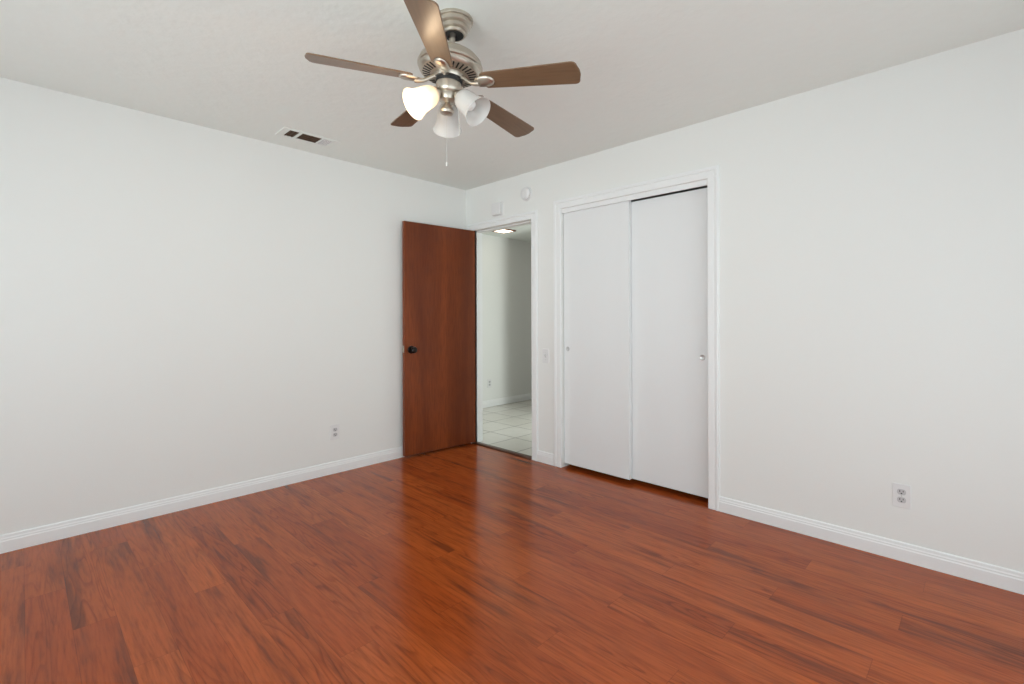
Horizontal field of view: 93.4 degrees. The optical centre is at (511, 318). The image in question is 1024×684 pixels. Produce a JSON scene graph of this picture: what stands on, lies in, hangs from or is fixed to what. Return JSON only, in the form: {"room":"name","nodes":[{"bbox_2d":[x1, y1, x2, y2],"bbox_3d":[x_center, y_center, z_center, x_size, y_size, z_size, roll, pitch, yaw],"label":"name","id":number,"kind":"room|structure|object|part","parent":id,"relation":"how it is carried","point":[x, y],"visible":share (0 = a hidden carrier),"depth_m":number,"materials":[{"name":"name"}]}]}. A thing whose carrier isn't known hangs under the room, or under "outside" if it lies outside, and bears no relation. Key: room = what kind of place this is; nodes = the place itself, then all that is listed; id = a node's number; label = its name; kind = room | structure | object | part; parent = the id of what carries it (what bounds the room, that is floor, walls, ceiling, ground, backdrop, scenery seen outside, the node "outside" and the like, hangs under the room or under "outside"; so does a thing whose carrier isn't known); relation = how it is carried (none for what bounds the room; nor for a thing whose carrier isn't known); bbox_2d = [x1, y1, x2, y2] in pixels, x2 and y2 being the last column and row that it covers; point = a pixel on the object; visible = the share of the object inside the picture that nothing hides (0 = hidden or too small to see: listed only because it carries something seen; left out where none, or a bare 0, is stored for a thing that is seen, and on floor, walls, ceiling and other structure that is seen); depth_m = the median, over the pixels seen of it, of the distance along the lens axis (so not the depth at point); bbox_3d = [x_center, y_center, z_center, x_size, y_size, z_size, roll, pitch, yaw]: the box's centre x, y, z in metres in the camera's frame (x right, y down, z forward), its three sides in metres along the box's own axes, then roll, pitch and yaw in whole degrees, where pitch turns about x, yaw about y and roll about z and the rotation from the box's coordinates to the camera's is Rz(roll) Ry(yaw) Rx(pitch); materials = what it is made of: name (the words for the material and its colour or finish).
{"room":"empty bedroom","nodes":[
{"label":"empty bedroom","id":0,"kind":"room"},
{"bbox_2d":[0,77,465,534],"bbox_3d":[-1.913,-0.020,3.280,0.120,2.440,4.070,0,0,45],"label":"wall","id":1,"kind":"structure","parent":0,"point":[186,308],"depth_m":3.01,"materials":[{"name":"white paint"}]},
{"bbox_2d":[0,446,403,553],"bbox_3d":[-1.821,1.155,3.276,0.013,0.091,3.950,0,0,45],"label":"baseboard","id":2,"kind":"structure","parent":1,"relation":"attached to","point":[26,538],"depth_m":3.00,"materials":[{"name":"white wood"}]},
{"bbox_2d":[330,424,338,439],"bbox_3d":[-1.372,0.882,3.738,0.007,0.116,0.072,0,0,45],"label":"wall outlet","id":3,"kind":"object","parent":1,"relation":"attached to","point":[334,429],"visible":1,"depth_m":3.73,"materials":[{"name":"white plastic"}]},
{"bbox_2d":[482,224,530,241],"bbox_3d":[1.181,-1.168,5.693,3.485,0.080,3.485,0,0,45],"label":"ceiling","id":4,"kind":"structure","parent":0,"point":[523,233],"depth_m":6.46,"materials":[{"name":"white paint"}]},
{"bbox_2d":[491,229,515,233],"bbox_3d":[-0.106,-1.117,6.163,0.224,0.014,0.224,0,0,45],"label":"recessed light","id":5,"kind":"object","parent":4,"relation":"in","point":[503,231],"visible":0.74,"depth_m":6.17,"materials":[{"name":"white glass"}]},
{"bbox_2d":[495,230,511,232],"bbox_3d":[-0.106,-1.118,6.163,0.184,0.009,0.184,0,0,45],"label":"diffuser","id":6,"kind":"object","parent":5,"relation":"attached to","point":[498,231],"depth_m":6.18,"materials":[{"name":"beige"}]},
{"bbox_2d":[482,234,531,400],"bbox_3d":[-0.062,0.035,6.838,0.100,2.320,3.600,0,0,45],"label":"wall","id":7,"kind":"structure","parent":0,"point":[506,262],"depth_m":6.75,"materials":[{"name":"white paint"}]},
{"bbox_2d":[488,379,491,387],"bbox_3d":[-0.303,0.876,6.516,0.007,0.116,0.072,0,0,45],"label":"wall outlet","id":8,"kind":"object","parent":7,"relation":"attached to","point":[489,380],"visible":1,"depth_m":6.51,"materials":[{"name":"white plastic"}]},
{"bbox_2d":[483,393,531,407],"bbox_3d":[-0.014,1.150,6.804,0.013,0.091,3.385,0,0,45],"label":"baseboard","id":9,"kind":"structure","parent":7,"relation":"attached to","point":[501,401],"depth_m":6.74,"materials":[{"name":"white wood"}]},
{"bbox_2d":[0,399,1023,683],"bbox_3d":[0.530,1.236,3.405,5.755,0.085,7.670,0,0,45],"label":"floor","id":10,"kind":"structure","parent":0,"point":[469,563],"depth_m":2.08,"materials":[{"name":"laminate"}]},
{"bbox_2d":[472,442,531,459],"bbox_3d":[-0.091,1.189,4.362,0.767,0.013,0.056,0,0,45],"label":"threshold","id":11,"kind":"object","parent":10,"relation":"on","point":[476,443],"visible":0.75,"depth_m":4.33,"materials":[{"name":"brown wood"}]},
{"bbox_2d":[0,0,1023,189],"bbox_3d":[-0.283,-1.284,1.754,4.590,0.080,4.185,0,0,45],"label":"ceiling","id":12,"kind":"structure","parent":0,"point":[648,68],"depth_m":2.28,"materials":[{"name":"white paint"}]},
{"bbox_2d":[275,127,339,148],"bbox_3d":[-1.400,-1.238,3.313,0.174,0.007,0.378,0,0,45],"label":"ceiling vent","id":13,"kind":"object","parent":12,"relation":"in","point":[294,134],"visible":1,"depth_m":3.31,"materials":[{"name":"white metal"}]},
{"bbox_2d":[304,0,580,165],"bbox_3d":[-0.255,-0.939,2.038,1.062,0.611,1.050,0,0,45],"label":"ceiling fan","id":14,"kind":"object","parent":12,"relation":"hanging from","point":[453,67],"visible":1,"depth_m":1.94,"materials":[{"name":"brown wood"}]},
{"bbox_3d":[-0.601,-0.996,1.910,0.406,0.006,0.116,3,12,-16],"label":"blade","id":15,"kind":"part","parent":14,"relation":"part of","materials":[{"name":"brown wood"}]},
{"bbox_3d":[-0.461,-0.982,2.300,0.116,0.006,0.406,-10,6,-34],"label":"blade","id":16,"kind":"part","parent":14,"relation":"part of","materials":[{"name":"brown wood"}]},
{"bbox_3d":[-0.384,-0.986,1.974,0.156,0.045,0.057,0,0,-16],"label":"blade arm","id":17,"kind":"part","parent":14,"relation":"part of","materials":[{"name":"silver metal"}]},
{"bbox_3d":[-0.361,-0.872,1.929,0.149,0.143,0.124,0,0,-18],"label":"lamp shade","id":18,"kind":"part","parent":14,"relation":"part of","materials":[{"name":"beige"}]},
{"bbox_3d":[-0.275,-0.975,1.655,0.117,0.006,0.406,16,1,2],"label":"blade","id":19,"kind":"part","parent":14,"relation":"part of","materials":[{"name":"brown wood"}]},
{"bbox_3d":[-0.267,-0.981,1.882,0.058,0.052,0.155,4,-1,2],"label":"blade arm","id":20,"kind":"part","parent":14,"relation":"part of","materials":[{"name":"silver metal"}]},
{"bbox_3d":[-0.272,-0.741,2.007,0.007,0.217,0.007,0,0,45],"label":"pull chain","id":21,"kind":"part","parent":14,"relation":"part of","materials":[{"name":"silver metal"}]},
{"bbox_3d":[-0.287,-0.865,2.123,0.127,0.145,0.149,4,-1,0],"label":"lamp shade","id":22,"kind":"part","parent":14,"relation":"part of","materials":[{"name":"white glass"}]},
{"bbox_3d":[-0.183,-0.881,1.965,0.071,0.068,0.054,4,-1,0],"label":"bulb","id":23,"kind":"part","parent":14,"relation":"part of","materials":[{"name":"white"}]},
{"bbox_3d":[-0.163,-0.858,1.950,0.147,0.145,0.130,4,-1,0],"label":"lamp shade","id":24,"kind":"part","parent":14,"relation":"part of","materials":[{"name":"white glass"}]},
{"bbox_3d":[-0.144,-0.971,1.964,0.155,0.052,0.058,4,-1,20],"label":"blade arm","id":25,"kind":"part","parent":14,"relation":"part of","materials":[{"name":"silver metal"}]},
{"bbox_3d":[-0.047,-0.951,2.287,0.117,0.006,0.406,-11,-11,37],"label":"blade","id":26,"kind":"part","parent":14,"relation":"part of","materials":[{"name":"brown wood"}]},
{"bbox_3d":[0.068,-0.947,1.888,0.406,0.006,0.117,6,-12,20],"label":"blade","id":27,"kind":"part","parent":14,"relation":"part of","materials":[{"name":"brown wood"}]},
{"bbox_2d":[631,186,706,201],"bbox_3d":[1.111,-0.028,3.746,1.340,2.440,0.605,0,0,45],"label":"door track","id":28,"kind":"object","parent":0,"point":[696,188],"depth_m":3.92,"materials":[{"name":"grey metal"}]},
{"bbox_2d":[466,28,1023,572],"bbox_3d":[1.147,-0.028,3.205,4.590,2.440,0.115,0,0,45],"label":"wall","id":29,"kind":"structure","parent":0,"point":[871,225],"depth_m":2.45,"materials":[{"name":"white paint"}]},
{"bbox_2d":[402,221,475,456],"bbox_3d":[-0.624,0.172,4.337,0.767,2.009,0.114,0,0,-41],"label":"door","id":30,"kind":"structure","parent":29,"relation":"in","point":[438,262],"depth_m":4.32,"materials":[{"name":"brown wood"}]},
{"bbox_3d":[-0.845,0.270,4.116,0.066,0.066,0.068,0,0,-41],"label":"knob","id":31,"kind":"part","parent":30,"relation":"part of","materials":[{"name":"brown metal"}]},
{"bbox_2d":[492,202,502,216],"bbox_3d":[-0.136,-0.987,4.359,0.118,0.118,0.034,0,0,45],"label":"door chime","id":32,"kind":"object","parent":29,"relation":"attached to","point":[497,208],"visible":1,"depth_m":4.33,"materials":[{"name":"white plastic"}]},
{"bbox_2d":[467,210,537,460],"bbox_3d":[-0.062,0.146,4.394,0.895,2.099,0.147,0,0,45],"label":"door frame","id":33,"kind":"structure","parent":29,"relation":"attached to","point":[533,215],"depth_m":4.31,"materials":[{"name":"white wood"}]},
{"bbox_2d":[520,187,531,200],"bbox_3d":[0.114,-1.064,4.110,0.120,0.120,0.040,0,0,45],"label":"smoke detector","id":34,"kind":"object","parent":29,"relation":"attached to","point":[526,192],"visible":1,"depth_m":4.09,"materials":[{"name":"white plastic"}]},
{"bbox_2d":[542,349,548,362],"bbox_3d":[0.273,0.309,3.973,0.070,0.115,0.017,0,0,45],"label":"light switch","id":35,"kind":"object","parent":29,"relation":"attached to","point":[545,352],"visible":1,"depth_m":3.97,"materials":[{"name":"white plastic"}]},
{"bbox_2d":[564,200,631,479],"bbox_3d":[0.640,0.155,3.683,0.593,2.013,0.038,0,0,45],"label":"door","id":36,"kind":"structure","parent":29,"relation":"in","point":[597,240],"depth_m":3.65,"materials":[{"name":"white paint"}]},
{"bbox_2d":[562,179,706,213],"bbox_3d":[0.851,-0.861,3.487,1.179,0.035,0.094,0,0,45],"label":"trim","id":37,"kind":"structure","parent":29,"relation":"attached to","point":[701,183],"depth_m":3.38,"materials":[{"name":"white wood"}]},
{"bbox_2d":[553,165,719,510],"bbox_3d":[0.811,0.122,3.444,1.319,2.141,0.016,0,0,45],"label":"door frame","id":38,"kind":"structure","parent":29,"relation":"attached to","point":[711,173],"depth_m":3.02,"materials":[{"name":"white wood"}]},
{"bbox_2d":[631,188,707,497],"bbox_3d":[1.072,0.159,3.314,0.618,2.003,0.038,0,0,45],"label":"door","id":39,"kind":"structure","parent":29,"relation":"in","point":[669,233],"depth_m":3.28,"materials":[{"name":"white paint"}]},
{"bbox_2d":[537,450,1023,594],"bbox_3d":[1.110,1.147,3.155,4.337,0.091,0.013,0,0,45],"label":"baseboard","id":40,"kind":"structure","parent":29,"relation":"attached to","point":[973,570],"depth_m":2.42,"materials":[{"name":"white wood"}]},
{"bbox_2d":[892,483,910,508],"bbox_3d":[1.914,0.872,2.369,0.072,0.116,0.007,0,0,45],"label":"wall outlet","id":41,"kind":"object","parent":29,"relation":"attached to","point":[901,493],"visible":1,"depth_m":2.37,"materials":[{"name":"white plastic"}]},
{"bbox_2d":[897,497,905,502],"bbox_3d":[1.912,0.891,2.367,0.035,0.027,0.002,0,0,45],"label":"socket","id":42,"kind":"object","parent":41,"relation":"attached to","point":[899,499],"depth_m":2.37,"materials":[{"name":"white plastic"}]},
{"bbox_2d":[897,489,905,494],"bbox_3d":[1.912,0.853,2.367,0.035,0.027,0.002,0,0,45],"label":"socket","id":43,"kind":"object","parent":41,"relation":"attached to","point":[899,491],"depth_m":2.37,"materials":[{"name":"white plastic"}]}
]}

